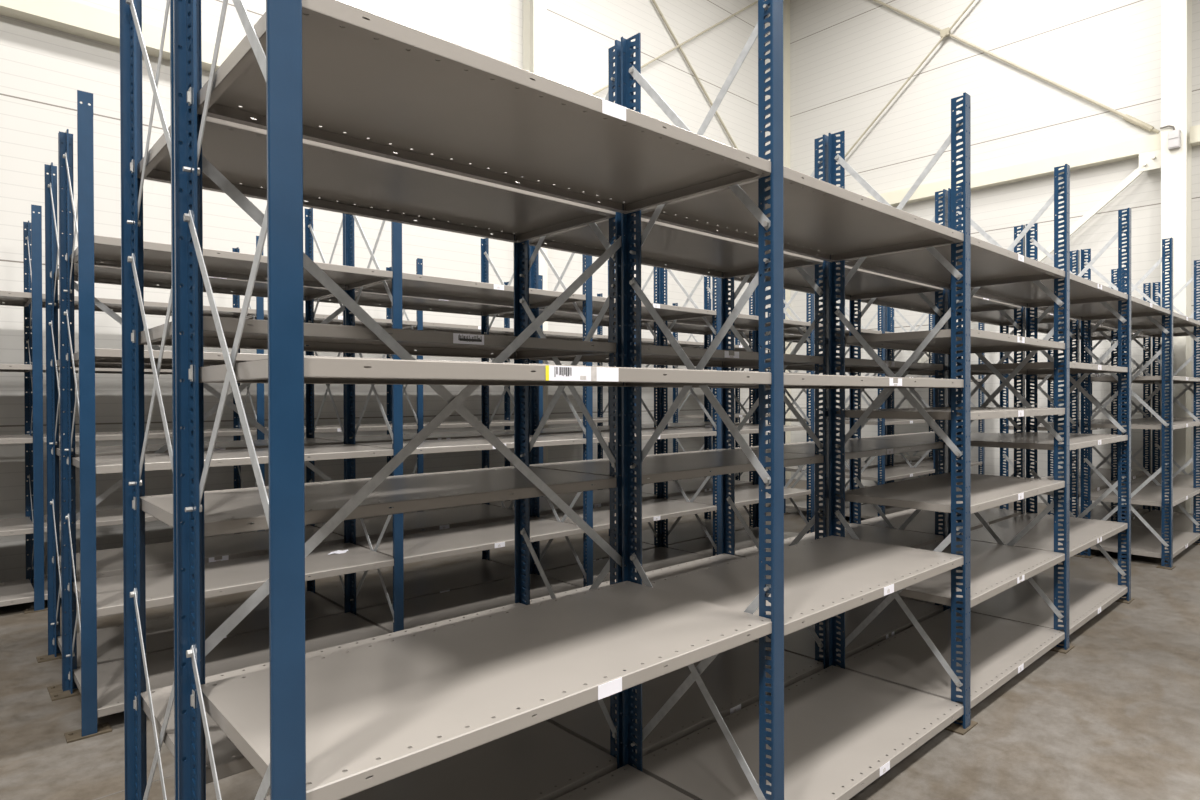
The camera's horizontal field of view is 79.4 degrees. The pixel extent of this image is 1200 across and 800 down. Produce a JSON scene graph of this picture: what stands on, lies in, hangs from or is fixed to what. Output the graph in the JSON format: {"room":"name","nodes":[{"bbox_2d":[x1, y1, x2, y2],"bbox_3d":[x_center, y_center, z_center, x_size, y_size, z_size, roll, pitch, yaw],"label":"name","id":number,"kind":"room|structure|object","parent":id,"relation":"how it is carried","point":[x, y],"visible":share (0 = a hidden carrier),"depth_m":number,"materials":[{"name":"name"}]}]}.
{"room":"warehouse","nodes":[
{"label":"warehouse","id":0,"kind":"room"},
{"bbox_2d":[0,0,770,582],"bbox_3d":[-3.932,-2.701,5.255,18.519,8.000,0.120,0,0,-42],"label":"wall","id":1,"kind":"structure","parent":0,"point":[43,69],"depth_m":6.51,"materials":[{"name":"white paint"}]},
{"bbox_2d":[0,0,233,71],"bbox_3d":[-3.880,-2.746,5.116,18.409,0.173,0.153,0,0,-42],"label":"beam","id":2,"kind":"structure","parent":1,"relation":"attached to","point":[67,16],"depth_m":5.21,"materials":[{"name":"beige metal"}]},
{"bbox_2d":[523,0,547,496],"bbox_3d":[-0.715,-2.726,7.967,0.180,8.000,0.200,0,0,-42],"label":"trim","id":3,"kind":"structure","parent":1,"relation":"attached to","point":[534,11],"depth_m":7.93,"materials":[{"name":"beige metal"}]},
{"bbox_2d":[591,0,757,148],"bbox_3d":[0.966,-4.600,9.563,3.869,2.792,0.058,0,0,-42],"label":"trim","id":4,"kind":"structure","parent":1,"relation":"attached to","point":[653,1],"depth_m":9.80,"materials":[{"name":"metal"}]},
{"bbox_2d":[783,0,790,478],"bbox_3d":[2.940,-2.756,11.385,0.098,8.000,0.068,0,0,-42],"label":"trim","id":5,"kind":"structure","parent":1,"relation":"attached to","point":[786,3],"depth_m":11.35,"materials":[{"name":"beige metal"}]},
{"bbox_2d":[0,479,1199,799],"bbox_3d":[0.782,1.376,0.115,18.919,0.120,14.251,0,0,-42],"label":"floor","id":6,"kind":"structure","parent":0,"point":[1115,716],"depth_m":2.93,"materials":[{"name":"concrete"}]},
{"bbox_2d":[0,291,33,606],"bbox_3d":[-4.169,0.056,4.202,1.362,2.500,0.610,0,0,-42],"label":"bay","id":7,"kind":"object","parent":6,"relation":"on","point":[17,591],"visible":1,"depth_m":4.49,"materials":[{"name":"blue paint"}]},
{"bbox_2d":[23,204,256,613],"bbox_3d":[-3.208,0.048,5.078,1.362,2.500,0.610,0,0,-42],"label":"bay","id":8,"kind":"object","parent":6,"relation":"on","point":[33,383],"visible":0.52,"depth_m":4.69,"materials":[{"name":"blue paint"}]},
{"bbox_2d":[36,133,344,694],"bbox_3d":[-2.145,0.052,3.881,1.362,2.500,0.610,0,0,-42],"label":"bay","id":9,"kind":"object","parent":6,"relation":"on","point":[109,562],"visible":0.43,"depth_m":3.69,"materials":[{"name":"blue paint"}]},
{"bbox_2d":[50,90,393,742],"bbox_3d":[-1.731,0.054,3.437,1.376,2.500,0.616,0,0,-42],"label":"bay","id":10,"kind":"object","parent":6,"relation":"on","point":[100,687],"visible":0.73,"depth_m":3.22,"materials":[{"name":"blue paint"}]},
{"bbox_2d":[328,549,347,554],"bbox_3d":[-1.389,0.806,3.835,0.112,0.006,0.074,0,0,-31],"label":"paper scrap","id":11,"kind":"object","parent":10,"relation":"on","point":[337,551],"visible":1,"depth_m":3.84,"materials":[{"name":"white paper"}]},
{"bbox_2d":[232,236,417,551],"bbox_3d":[-2.247,0.040,5.953,1.362,2.500,0.610,0,0,-42],"label":"bay","id":12,"kind":"object","parent":6,"relation":"on","point":[261,314],"visible":0.2,"depth_m":5.72,"materials":[{"name":"blue paint"}]},
{"bbox_2d":[119,0,616,799],"bbox_3d":[-0.632,0.058,2.175,1.362,2.500,0.610,0,0,-42],"label":"bay","id":13,"kind":"object","parent":6,"relation":"on","point":[526,763],"visible":0.56,"depth_m":2.00,"materials":[{"name":"blue paint"}]},
{"bbox_2d":[305,208,529,612],"bbox_3d":[-1.184,0.044,4.756,1.362,2.500,0.610,0,0,-42],"label":"bay","id":14,"kind":"object","parent":6,"relation":"on","point":[421,583],"visible":0.48,"depth_m":4.66,"materials":[{"name":"blue paint"}]},
{"bbox_2d":[386,258,513,522],"bbox_3d":[-1.286,0.033,6.828,1.362,2.500,0.610,0,0,-42],"label":"bay","id":15,"kind":"object","parent":6,"relation":"on","point":[427,326],"visible":0.23,"depth_m":6.51,"materials":[{"name":"blue paint"}]},
{"bbox_2d":[345,214,585,632],"bbox_3d":[-0.773,0.046,4.306,1.362,2.500,0.610,0,0,-42],"label":"bay","id":16,"kind":"object","parent":6,"relation":"on","point":[401,614],"visible":0.56,"depth_m":4.10,"materials":[{"name":"blue paint"}]},
{"bbox_2d":[173,0,771,799],"bbox_3d":[-0.218,0.059,1.731,1.376,2.500,0.616,0,0,-42],"label":"bay","id":17,"kind":"object","parent":6,"relation":"on","point":[304,66],"visible":1,"depth_m":1.52,"materials":[{"name":"blue paint"}]},
{"bbox_2d":[504,275,607,512],"bbox_3d":[-0.325,0.025,7.704,1.362,2.500,0.610,0,0,-42],"label":"bay","id":18,"kind":"object","parent":6,"relation":"on","point":[549,334],"visible":0.18,"depth_m":7.48,"materials":[{"name":"blue paint"}]},
{"bbox_2d":[481,238,656,573],"bbox_3d":[-0.223,0.037,5.632,1.362,2.500,0.610,0,0,-42],"label":"bay","id":19,"kind":"object","parent":6,"relation":"on","point":[559,556],"visible":0.27,"depth_m":5.43,"materials":[{"name":"blue paint"}]},
{"bbox_2d":[530,245,716,587],"bbox_3d":[0.188,0.038,5.181,1.362,2.500,0.610,0,0,-42],"label":"bay","id":20,"kind":"object","parent":6,"relation":"on","point":[583,574],"visible":0.49,"depth_m":4.97,"materials":[{"name":"blue paint"}]},
{"bbox_2d":[597,291,703,489],"bbox_3d":[0.637,0.017,8.579,1.362,2.500,0.610,0,0,-42],"label":"bay","id":21,"kind":"object","parent":6,"relation":"on","point":[644,341],"visible":0.32,"depth_m":8.37,"materials":[{"name":"blue paint"}]},
{"bbox_2d":[514,40,823,768],"bbox_3d":[0.329,0.050,3.051,1.362,2.500,0.610,0,0,-42],"label":"bay","id":22,"kind":"object","parent":6,"relation":"on","point":[731,679],"visible":0.54,"depth_m":2.85,"materials":[{"name":"blue paint"}]},
{"bbox_2d":[608,260,752,547],"bbox_3d":[0.738,0.029,6.507,1.362,2.500,0.610,0,0,-42],"label":"bay","id":23,"kind":"object","parent":6,"relation":"on","point":[692,530],"visible":0.32,"depth_m":6.30,"materials":[{"name":"blue paint"}]},
{"bbox_2d":[673,300,770,491],"bbox_3d":[1.628,0.009,9.482,1.444,2.500,0.610,0,0,-42],"label":"bay","id":24,"kind":"object","parent":6,"relation":"on","point":[737,347],"visible":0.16,"depth_m":9.26,"materials":[{"name":"blue paint"}]},
{"bbox_2d":[659,264,810,556],"bbox_3d":[1.149,0.030,6.056,1.362,2.500,0.610,0,0,-42],"label":"bay","id":25,"kind":"object","parent":6,"relation":"on","point":[709,546],"visible":0.45,"depth_m":5.82,"materials":[{"name":"blue paint"}]},
{"bbox_2d":[704,276,819,526],"bbox_3d":[1.699,0.021,7.383,1.362,2.500,0.610,0,0,-42],"label":"bay","id":26,"kind":"object","parent":6,"relation":"on","point":[748,335],"visible":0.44,"depth_m":7.09,"materials":[{"name":"blue paint"}]},
{"bbox_2d":[621,0,963,799],"bbox_3d":[0.740,0.052,2.600,1.362,2.500,0.610,0,0,-42],"label":"bay","id":27,"kind":"object","parent":6,"relation":"on","point":[815,735],"visible":0.91,"depth_m":2.39,"materials":[{"name":"blue paint"}]},
{"bbox_2d":[755,286,881,533],"bbox_3d":[2.110,0.023,6.931,1.362,2.500,0.610,0,0,-42],"label":"bay","id":28,"kind":"object","parent":6,"relation":"on","point":[798,330],"visible":0.38,"depth_m":6.36,"materials":[{"name":"blue paint"}]},
{"bbox_2d":[721,134,942,668],"bbox_3d":[1.290,0.042,3.926,1.362,2.500,0.610,0,0,-42],"label":"bay","id":29,"kind":"object","parent":6,"relation":"on","point":[812,642],"visible":0.57,"depth_m":3.71,"materials":[{"name":"blue paint"}]},
{"bbox_2d":[784,289,881,520],"bbox_3d":[2.660,0.013,8.258,1.362,2.500,0.610,0,0,-42],"label":"bay","id":30,"kind":"object","parent":6,"relation":"on","point":[802,505],"visible":0.11,"depth_m":8.02,"materials":[{"name":"blue paint"}]},
{"bbox_2d":[836,300,934,518],"bbox_3d":[3.071,0.015,7.807,1.362,2.500,0.610,0,0,-42],"label":"bay","id":31,"kind":"object","parent":6,"relation":"on","point":[883,473],"visible":0.2,"depth_m":7.46,"materials":[{"name":"blue paint"}]},
{"bbox_2d":[839,306,932,490],"bbox_3d":[3.652,0.005,9.161,1.444,2.500,0.610,0,0,-42],"label":"bay","id":32,"kind":"object","parent":6,"relation":"on","point":[898,459],"visible":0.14,"depth_m":9.21,"materials":[{"name":"blue paint"}]},
{"bbox_2d":[849,189,1021,610],"bbox_3d":[2.251,0.035,4.801,1.362,2.500,0.610,0,0,-42],"label":"bay","id":33,"kind":"object","parent":6,"relation":"on","point":[935,303],"visible":0.41,"depth_m":4.58,"materials":[{"name":"blue paint"}]},
{"bbox_2d":[887,307,984,482],"bbox_3d":[4.062,0.007,8.710,1.444,2.500,0.610,0,0,-42],"label":"bay","id":34,"kind":"object","parent":6,"relation":"on","point":[930,464],"visible":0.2,"depth_m":8.47,"materials":[{"name":"blue paint"}]},
{"bbox_2d":[828,92,1064,734],"bbox_3d":[1.701,0.044,3.475,1.362,2.500,0.610,0,0,-42],"label":"bay","id":35,"kind":"object","parent":6,"relation":"on","point":[953,654],"visible":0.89,"depth_m":3.23,"materials":[{"name":"blue paint"}]},
{"bbox_2d":[939,225,1076,513],"bbox_3d":[3.212,0.027,5.677,1.362,2.500,0.610,0,0,-42],"label":"bay","id":36,"kind":"object","parent":6,"relation":"on","point":[1016,317],"visible":0.27,"depth_m":5.09,"materials":[{"name":"blue paint"}]},
{"bbox_2d":[948,164,1127,653],"bbox_3d":[2.662,0.036,4.350,1.362,2.500,0.610,0,0,-42],"label":"bay","id":37,"kind":"object","parent":6,"relation":"on","point":[1061,602],"visible":0.75,"depth_m":4.06,"materials":[{"name":"blue paint"}]},
{"bbox_2d":[1000,250,1117,556],"bbox_3d":[4.173,0.019,6.552,1.362,2.500,0.610,0,0,-42],"label":"bay","id":38,"kind":"object","parent":6,"relation":"on","point":[1075,326],"visible":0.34,"depth_m":6.11,"materials":[{"name":"blue paint"}]},
{"bbox_2d":[1026,208,1170,603],"bbox_3d":[3.623,0.028,5.226,1.362,2.500,0.610,0,0,-42],"label":"bay","id":39,"kind":"object","parent":6,"relation":"on","point":[1123,310],"visible":0.66,"depth_m":4.65,"materials":[{"name":"blue paint"}]},
{"bbox_2d":[1047,269,1150,521],"bbox_3d":[5.165,0.011,7.455,1.444,2.500,0.610,0,0,-42],"label":"bay","id":40,"kind":"object","parent":6,"relation":"on","point":[1098,512],"visible":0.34,"depth_m":7.43,"materials":[{"name":"blue paint"}]},
{"bbox_2d":[1077,238,1199,569],"bbox_3d":[4.584,0.021,6.101,1.362,2.500,0.610,0,0,-42],"label":"bay","id":41,"kind":"object","parent":6,"relation":"on","point":[1148,541],"visible":0.81,"depth_m":5.79,"materials":[{"name":"blue paint"}]},
{"bbox_2d":[1122,260,1199,544],"bbox_3d":[5.575,0.013,7.004,1.444,2.500,0.610,0,0,-42],"label":"bay","id":42,"kind":"object","parent":6,"relation":"on","point":[1186,522],"visible":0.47,"depth_m":6.78,"materials":[{"name":"blue paint"}]},
{"bbox_2d":[790,0,1199,513],"bbox_3d":[7.662,-2.739,6.366,0.120,8.000,13.851,0,0,-42],"label":"wall","id":43,"kind":"structure","parent":0,"point":[849,59],"depth_m":9.13,"materials":[{"name":"white paint"}]},
{"bbox_2d":[838,0,1159,163],"bbox_3d":[4.564,-4.623,9.573,0.077,3.629,4.579,0,0,-42],"label":"trim","id":44,"kind":"structure","parent":43,"relation":"attached to","point":[945,32],"depth_m":9.28,"materials":[{"name":"metal"}]},
{"bbox_2d":[867,125,1199,206],"bbox_3d":[7.593,-2.793,6.242,0.143,0.174,13.761,0,0,-42],"label":"beam","id":45,"kind":"structure","parent":43,"relation":"attached to","point":[1129,149],"depth_m":8.65,"materials":[{"name":"beige metal"}]},
{"bbox_2d":[917,149,1160,362],"bbox_3d":[5.169,-1.569,8.804,0.059,2.289,2.703,0,0,-42],"label":"trim","id":46,"kind":"structure","parent":43,"relation":"attached to","point":[1151,160],"depth_m":8.11,"materials":[{"name":"beige metal"}]},
{"bbox_2d":[1160,125,1180,149],"bbox_3d":[6.005,-2.773,7.618,0.058,0.259,0.169,0,0,-42],"label":"junction box","id":47,"kind":"object","parent":43,"relation":"attached to","point":[1174,136],"visible":1,"depth_m":7.57,"materials":[{"name":"grey plastic"}]},
{"bbox_2d":[1160,0,1191,512],"bbox_3d":[6.152,-2.743,7.716,0.290,8.000,0.212,0,0,-42],"label":"column","id":48,"kind":"structure","parent":43,"relation":"attached to","point":[1176,15],"depth_m":7.62,"materials":[{"name":"beige metal"}]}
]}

